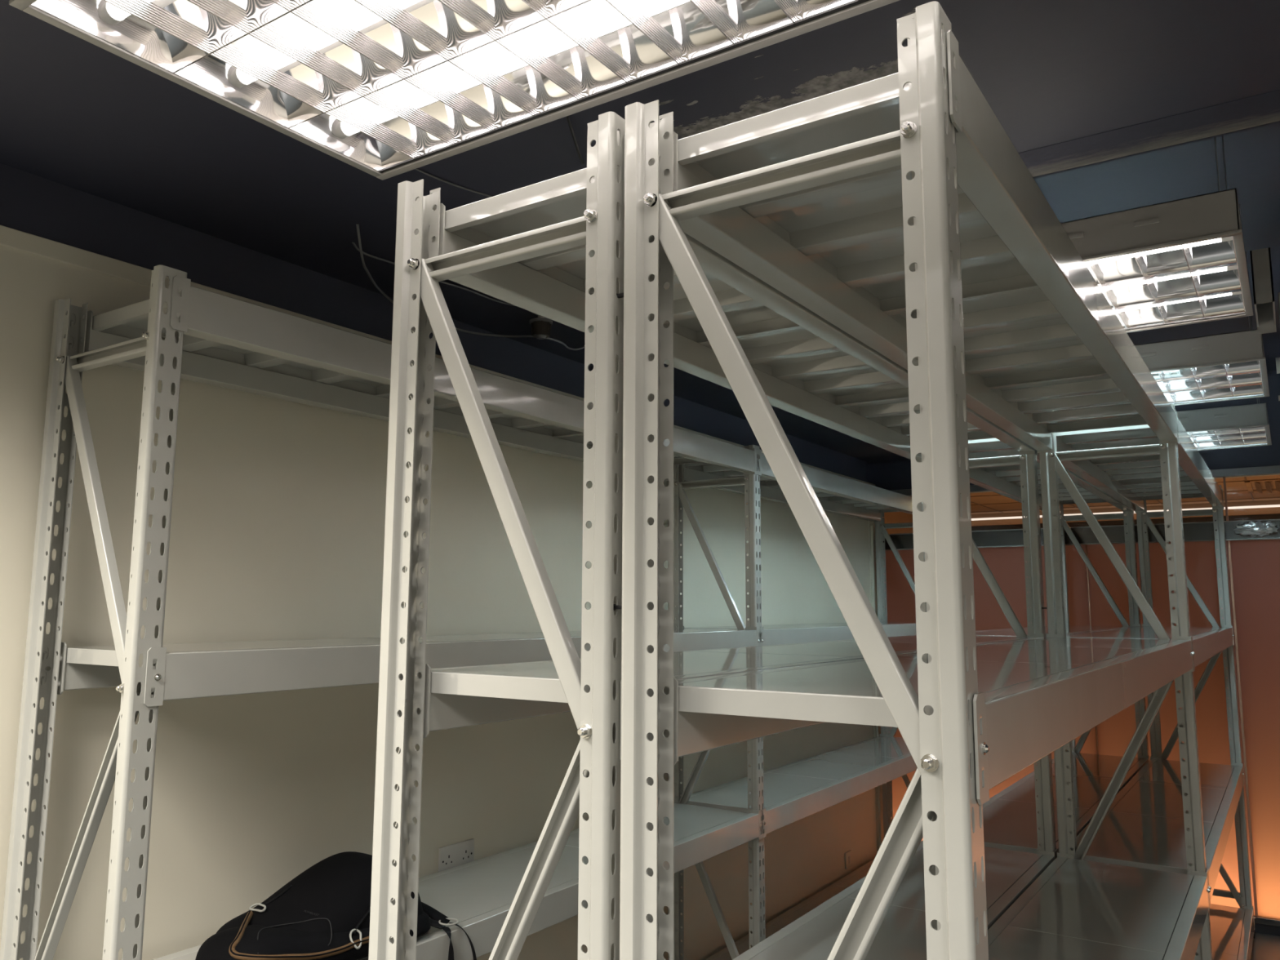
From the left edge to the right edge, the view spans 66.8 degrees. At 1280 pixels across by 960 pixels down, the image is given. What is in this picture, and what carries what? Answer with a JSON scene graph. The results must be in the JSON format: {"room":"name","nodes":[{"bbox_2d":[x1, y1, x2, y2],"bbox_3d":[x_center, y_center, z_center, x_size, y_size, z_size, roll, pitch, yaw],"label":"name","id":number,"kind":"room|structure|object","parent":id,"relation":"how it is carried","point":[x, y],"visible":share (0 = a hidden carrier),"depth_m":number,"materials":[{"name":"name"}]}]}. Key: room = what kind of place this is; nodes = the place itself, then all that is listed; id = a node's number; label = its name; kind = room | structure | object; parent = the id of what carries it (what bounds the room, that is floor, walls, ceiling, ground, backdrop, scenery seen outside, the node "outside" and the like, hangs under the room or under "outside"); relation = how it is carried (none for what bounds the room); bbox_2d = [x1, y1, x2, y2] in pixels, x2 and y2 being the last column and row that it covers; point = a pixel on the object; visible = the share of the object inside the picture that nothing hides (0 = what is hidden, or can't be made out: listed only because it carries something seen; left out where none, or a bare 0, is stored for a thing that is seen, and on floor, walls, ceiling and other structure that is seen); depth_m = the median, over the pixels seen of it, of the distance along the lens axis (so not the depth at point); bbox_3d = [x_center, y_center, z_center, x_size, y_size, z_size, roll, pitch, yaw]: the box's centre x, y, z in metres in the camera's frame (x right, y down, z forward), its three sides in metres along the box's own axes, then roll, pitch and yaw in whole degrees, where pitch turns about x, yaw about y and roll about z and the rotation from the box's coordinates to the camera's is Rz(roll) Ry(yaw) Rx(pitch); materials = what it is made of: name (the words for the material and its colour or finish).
{"room":"storage room","nodes":[
{"label":"storage room","id":0,"kind":"room"},
{"bbox_2d":[0,163,876,959],"bbox_3d":[-1.138,0.606,2.220,0.120,2.540,9.000,-5,-9,33],"label":"wall","id":1,"kind":"structure","parent":0,"point":[277,522],"depth_m":2.50,"materials":[{"name":"beige paint"}]},
{"bbox_2d":[0,225,867,484],"bbox_3d":[-1.127,-0.453,2.353,0.116,0.040,9.000,-5,-9,33],"label":"trim","id":2,"kind":"structure","parent":1,"relation":"attached to","point":[13,238],"depth_m":2.17,"materials":[{"name":"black paint"}]},
{"bbox_2d":[437,838,474,871],"bbox_3d":[-0.553,1.138,2.921,0.010,0.086,0.146,-5,-9,33],"label":"power socket","id":3,"kind":"object","parent":1,"relation":"attached to","point":[457,854],"visible":0.84,"depth_m":2.92,"materials":[{"name":"grey plastic"}]},
{"bbox_2d":[844,849,852,869],"bbox_3d":[1.158,2.105,5.381,0.012,0.086,0.086,-5,-9,33],"label":"power socket","id":4,"kind":"object","parent":1,"relation":"attached to","point":[848,855],"visible":1,"depth_m":5.37,"materials":[{"name":"beige paint"}]},
{"bbox_2d":[867,482,883,853],"bbox_3d":[1.403,1.195,5.968,0.136,2.358,0.130,-5,-9,33],"label":"trim","id":5,"kind":"structure","parent":1,"relation":"attached to","point":[877,729],"depth_m":5.96,"materials":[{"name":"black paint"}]},
{"bbox_2d":[883,540,1255,915],"bbox_3d":[2.283,1.304,5.468,1.896,1.870,0.008,-5,-9,33],"label":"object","id":6,"kind":"structure","parent":1,"relation":"in","point":[1006,564],"depth_m":5.29,"materials":[{"name":"glass"}]},
{"bbox_2d":[1085,544,1098,754],"bbox_3d":[2.502,1.287,5.326,0.008,1.870,0.020,-5,-9,33],"label":"trim","id":7,"kind":"structure","parent":1,"relation":"attached to","point":[1088,588],"depth_m":5.39,"materials":[{"name":"orange metal"}]},
{"bbox_2d":[1227,540,1257,915],"bbox_3d":[3.072,1.240,4.948,0.012,1.870,0.028,-5,-9,33],"label":"trim","id":8,"kind":"structure","parent":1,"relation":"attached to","point":[1228,541],"depth_m":4.93,"materials":[{"name":"orange metal"}]},
{"bbox_2d":[1253,915,1279,926],"bbox_3d":[3.511,2.145,4.528,4.860,0.030,0.055,-5,-9,33],"label":"trim","id":9,"kind":"structure","parent":1,"relation":"attached to","point":[1260,920],"depth_m":4.78,"materials":[{"name":"black wood"}]},
{"bbox_2d":[1254,923,1279,936],"bbox_3d":[3.512,2.183,4.525,4.860,0.045,0.050,-5,-9,33],"label":"baseboard","id":10,"kind":"structure","parent":1,"relation":"attached to","point":[1259,928],"depth_m":4.78,"materials":[{"name":"black paint"}]},
{"bbox_2d":[0,0,1279,464],"bbox_3d":[0.980,-0.963,1.093,5.060,0.400,9.350,-5,-9,33],"label":"ceiling","id":11,"kind":"structure","parent":0,"point":[76,113],"depth_m":1.85,"materials":[{"name":"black paint"}]},
{"bbox_2d":[351,241,538,315],"bbox_3d":[-0.524,-0.551,2.724,0.033,0.011,0.722,-5,-9,34],"label":"cable","id":12,"kind":"object","parent":11,"relation":"attached to","point":[353,243],"visible":0.71,"depth_m":2.74,"materials":[{"name":"grey plastic"}]},
{"bbox_2d":[414,168,492,197],"bbox_3d":[-0.415,-0.639,2.066,0.012,0.008,0.279,-7,-10,43],"label":"cable","id":13,"kind":"object","parent":11,"relation":"attached to","point":[416,169],"visible":0.73,"depth_m":2.08,"materials":[{"name":"grey plastic"}]},
{"bbox_2d":[8,0,899,180],"bbox_3d":[-0.102,-0.683,1.134,1.260,0.153,0.608,-5,-9,33],"label":"ceiling light","id":14,"kind":"object","parent":11,"relation":"hanging from","point":[385,89],"visible":1,"depth_m":1.37,"materials":[{"name":"white metal"}]},
{"bbox_2d":[355,223,584,350],"bbox_3d":[-0.512,-0.502,2.870,0.235,0.074,1.166,-3,-8,26],"label":"cable","id":15,"kind":"object","parent":11,"relation":"attached to","point":[357,225],"visible":0.79,"depth_m":2.98,"materials":[{"name":"grey plastic"}]},
{"bbox_2d":[529,315,552,339],"bbox_3d":[-0.309,-0.478,3.031,0.072,0.074,0.072,-5,-9,33],"label":"ceiling sensor","id":16,"kind":"object","parent":11,"relation":"hanging from","point":[540,326],"visible":0.98,"depth_m":3.01,"materials":[{"name":"grey plastic"}]},
{"bbox_2d":[565,115,583,164],"bbox_3d":[-0.125,-0.655,1.881,0.011,0.022,0.217,0,-7,5],"label":"cable","id":17,"kind":"object","parent":11,"relation":"attached to","point":[566,117],"visible":0.84,"depth_m":1.85,"materials":[{"name":"black plastic"}]},
{"bbox_2d":[1017,89,1279,177],"bbox_3d":[1.968,-0.779,1.237,3.400,0.100,0.165,-5,-9,33],"label":"ceiling beam","id":18,"kind":"structure","parent":11,"relation":"attached to","point":[1262,108],"depth_m":1.85,"materials":[{"name":"paint"}]},
{"bbox_2d":[1060,135,1253,333],"bbox_3d":[0.816,-0.648,2.514,1.260,0.501,0.648,-5,-9,33],"label":"ceiling light","id":19,"kind":"object","parent":11,"relation":"hanging from","point":[1180,262],"visible":0.38,"depth_m":2.09,"materials":[{"name":"white metal"}]},
{"bbox_2d":[1134,204,1269,405],"bbox_3d":[1.455,-0.524,3.450,1.275,0.501,0.608,-5,-9,33],"label":"ceiling light","id":20,"kind":"object","parent":11,"relation":"hanging from","point":[1226,366],"visible":0.31,"depth_m":3.00,"materials":[{"name":"white metal"}]},
{"bbox_2d":[1177,318,1271,450],"bbox_3d":[2.122,-0.391,4.450,1.263,0.501,0.568,-5,-9,33],"label":"ceiling light","id":21,"kind":"object","parent":11,"relation":"hanging from","point":[1242,425],"visible":0.34,"depth_m":3.99,"materials":[{"name":"white metal"}]},
{"bbox_2d":[1249,247,1276,334],"bbox_3d":[1.633,-0.490,2.539,0.043,0.160,0.244,-5,-9,33],"label":"box","id":22,"kind":"object","parent":11,"relation":"hanging from","point":[1260,259],"visible":1,"depth_m":2.45,"materials":[{"name":"white metal"}]},
{"bbox_2d":[882,511,913,533],"bbox_3d":[2.119,1.363,7.750,0.100,2.490,3.500,-5,-9,33],"label":"wall","id":23,"kind":"structure","parent":0,"point":[892,517],"depth_m":7.68,"materials":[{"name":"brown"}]},
{"bbox_2d":[971,499,1279,526],"bbox_3d":[4.846,0.192,7.148,5.260,0.100,0.040,-5,-9,33],"label":"trim","id":24,"kind":"structure","parent":23,"relation":"attached to","point":[1273,510],"depth_m":7.65,"materials":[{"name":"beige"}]},
{"bbox_2d":[866,370,1279,490],"bbox_3d":[3.486,-0.371,4.893,4.960,0.575,0.070,-5,-9,33],"label":"wall","id":25,"kind":"structure","parent":0,"point":[895,475],"depth_m":5.08,"materials":[{"name":"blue paint"}]},
{"bbox_2d":[891,465,1279,497],"bbox_3d":[3.482,-0.067,4.850,4.960,0.040,0.080,-5,-9,33],"label":"trim","id":26,"kind":"structure","parent":25,"relation":"attached to","point":[1275,469],"depth_m":5.06,"materials":[{"name":"grey metal"}]},
{"bbox_2d":[970,476,1279,512],"bbox_3d":[4.088,-0.005,6.028,5.260,0.004,2.550,-5,-9,33],"label":"trim","id":27,"kind":"structure","parent":25,"relation":"attached to","point":[1252,498],"depth_m":7.28,"materials":[{"name":"brown wood"}]},
{"bbox_2d":[970,475,1279,514],"bbox_3d":[4.324,0.009,6.383,5.260,0.060,3.400,-5,-9,33],"label":"ceiling","id":28,"kind":"structure","parent":0,"point":[1233,486],"depth_m":7.18,"materials":[{"name":"brown wood"}]},
{"bbox_2d":[971,504,1279,520],"bbox_3d":[4.810,0.182,7.094,5.060,0.014,0.050,-5,-9,33],"label":"ceiling light strip","id":29,"kind":"object","parent":28,"relation":"attached to","point":[1271,505],"visible":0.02,"depth_m":7.60,"materials":[{"name":"white plastic"}]},
{"bbox_2d":[1244,479,1279,493],"bbox_3d":[4.303,0.029,6.213,0.710,0.022,0.700,-5,-9,33],"label":"ceiling vent","id":30,"kind":"object","parent":28,"relation":"in","point":[1268,485],"visible":1,"depth_m":6.30,"materials":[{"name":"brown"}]},
{"bbox_2d":[971,513,1279,530],"bbox_3d":[5.291,1.366,7.675,5.260,2.490,0.100,-5,-9,33],"label":"wall","id":31,"kind":"structure","parent":0,"point":[1258,517],"depth_m":8.34,"materials":[{"name":"black paint"}]},
{"bbox_2d":[1230,538,1279,919],"bbox_3d":[4.304,1.139,4.129,2.964,1.870,0.008,-5,-9,33],"label":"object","id":32,"kind":"structure","parent":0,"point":[1255,563],"depth_m":4.91,"materials":[{"name":"orange paint"}]},
{"bbox_2d":[1250,932,1279,959],"bbox_3d":[1.954,1.948,2.203,5.060,0.100,12.900,-5,-9,33],"label":"floor","id":33,"kind":"structure","parent":0,"point":[1264,946],"depth_m":4.59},
{"bbox_2d":[0,265,917,959],"bbox_3d":[0.288,0.978,3.796,0.418,2.220,4.892,-5,-9,33],"label":"storage rack","id":34,"kind":"object","parent":33,"relation":"on","point":[184,331],"visible":0.69,"depth_m":2.12,"materials":[{"name":"grey metal"}]},
{"bbox_2d":[195,851,476,959],"bbox_3d":[-0.689,1.039,2.167,0.289,0.337,0.641,-5,-9,33],"label":"backpack","id":35,"kind":"object","parent":34,"relation":"on","point":[323,913],"visible":0.78,"depth_m":2.10,"materials":[{"name":"black fabric"}]},
{"bbox_2d":[368,111,1149,959],"bbox_3d":[1.148,0.908,3.226,0.414,2.220,4.892,-5,-9,33],"label":"storage rack","id":36,"kind":"object","parent":33,"relation":"on","point":[553,249],"visible":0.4,"depth_m":1.42,"materials":[{"name":"grey metal"}]},
{"bbox_2d":[613,604,622,610],"bbox_3d":[-0.022,0.154,1.172,0.022,0.008,0.008,-5,-9,33],"label":"bolt","id":37,"kind":"object","parent":36,"relation":"attached to","point":[615,606],"visible":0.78,"depth_m":1.17,"materials":[{"name":"grey metal"}]},
{"bbox_2d":[616,292,623,297],"bbox_3d":[-0.021,-0.233,1.222,0.022,0.008,0.008,-5,-9,33],"label":"cable tie","id":38,"kind":"object","parent":36,"relation":"attached to","point":[620,295],"visible":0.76,"depth_m":1.22,"materials":[{"name":"black plastic"}]},
{"bbox_2d":[619,0,1255,959],"bbox_3d":[1.498,0.879,2.994,0.414,2.220,4.892,-5,-9,33],"label":"storage rack","id":39,"kind":"object","parent":33,"relation":"on","point":[899,210],"visible":1,"depth_m":1.23,"materials":[{"name":"grey metal"}]},
{"bbox_3d":[3.037,0.102,-0.434,0.100,2.890,9.150,-5,-9,33],"label":"wall","id":40,"kind":"structure","parent":0,"visible":0},
{"bbox_2d":[883,520,1279,549],"bbox_3d":[3.520,0.229,4.779,4.860,0.095,0.050,-5,-9,33],"label":"trim","id":41,"kind":"structure","parent":40,"relation":"attached to","point":[1193,531],"depth_m":5.40,"materials":[{"name":"grey metal"}]},
{"bbox_2d":[883,537,1279,550],"bbox_3d":[3.505,0.275,4.750,4.860,0.007,0.008,-5,-9,33],"label":"trim","id":42,"kind":"structure","parent":40,"relation":"attached to","point":[1254,538],"depth_m":5.32,"materials":[{"name":"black metal"}]},
{"bbox_2d":[888,519,1279,534],"bbox_3d":[3.505,0.180,4.763,4.860,0.007,0.008,-5,-9,33],"label":"trim","id":43,"kind":"structure","parent":40,"relation":"attached to","point":[1261,519],"depth_m":5.33,"materials":[{"name":"white metal"}]},
{"bbox_2d":[1222,476,1228,520],"bbox_3d":[3.078,0.102,5.096,0.010,0.235,0.026,-5,-9,33],"label":"trim","id":44,"kind":"structure","parent":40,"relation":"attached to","point":[1224,477],"depth_m":5.09,"materials":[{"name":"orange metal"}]},
{"bbox_2d":[1233,520,1278,537],"bbox_3d":[3.157,0.251,4.971,0.198,0.082,0.039,-5,-9,33],"label":"film","id":45,"kind":"object","parent":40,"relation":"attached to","point":[1253,529],"visible":1,"depth_m":4.96,"materials":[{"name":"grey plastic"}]},
{"bbox_2d":[1275,357,1279,373],"bbox_3d":[3.474,-0.514,2.841,2.700,0.060,0.060,-5,-9,33],"label":"ceiling pipe","id":46,"kind":"object","parent":40,"relation":"attached to","point":[1277,359],"visible":1,"depth_m":3.56,"materials":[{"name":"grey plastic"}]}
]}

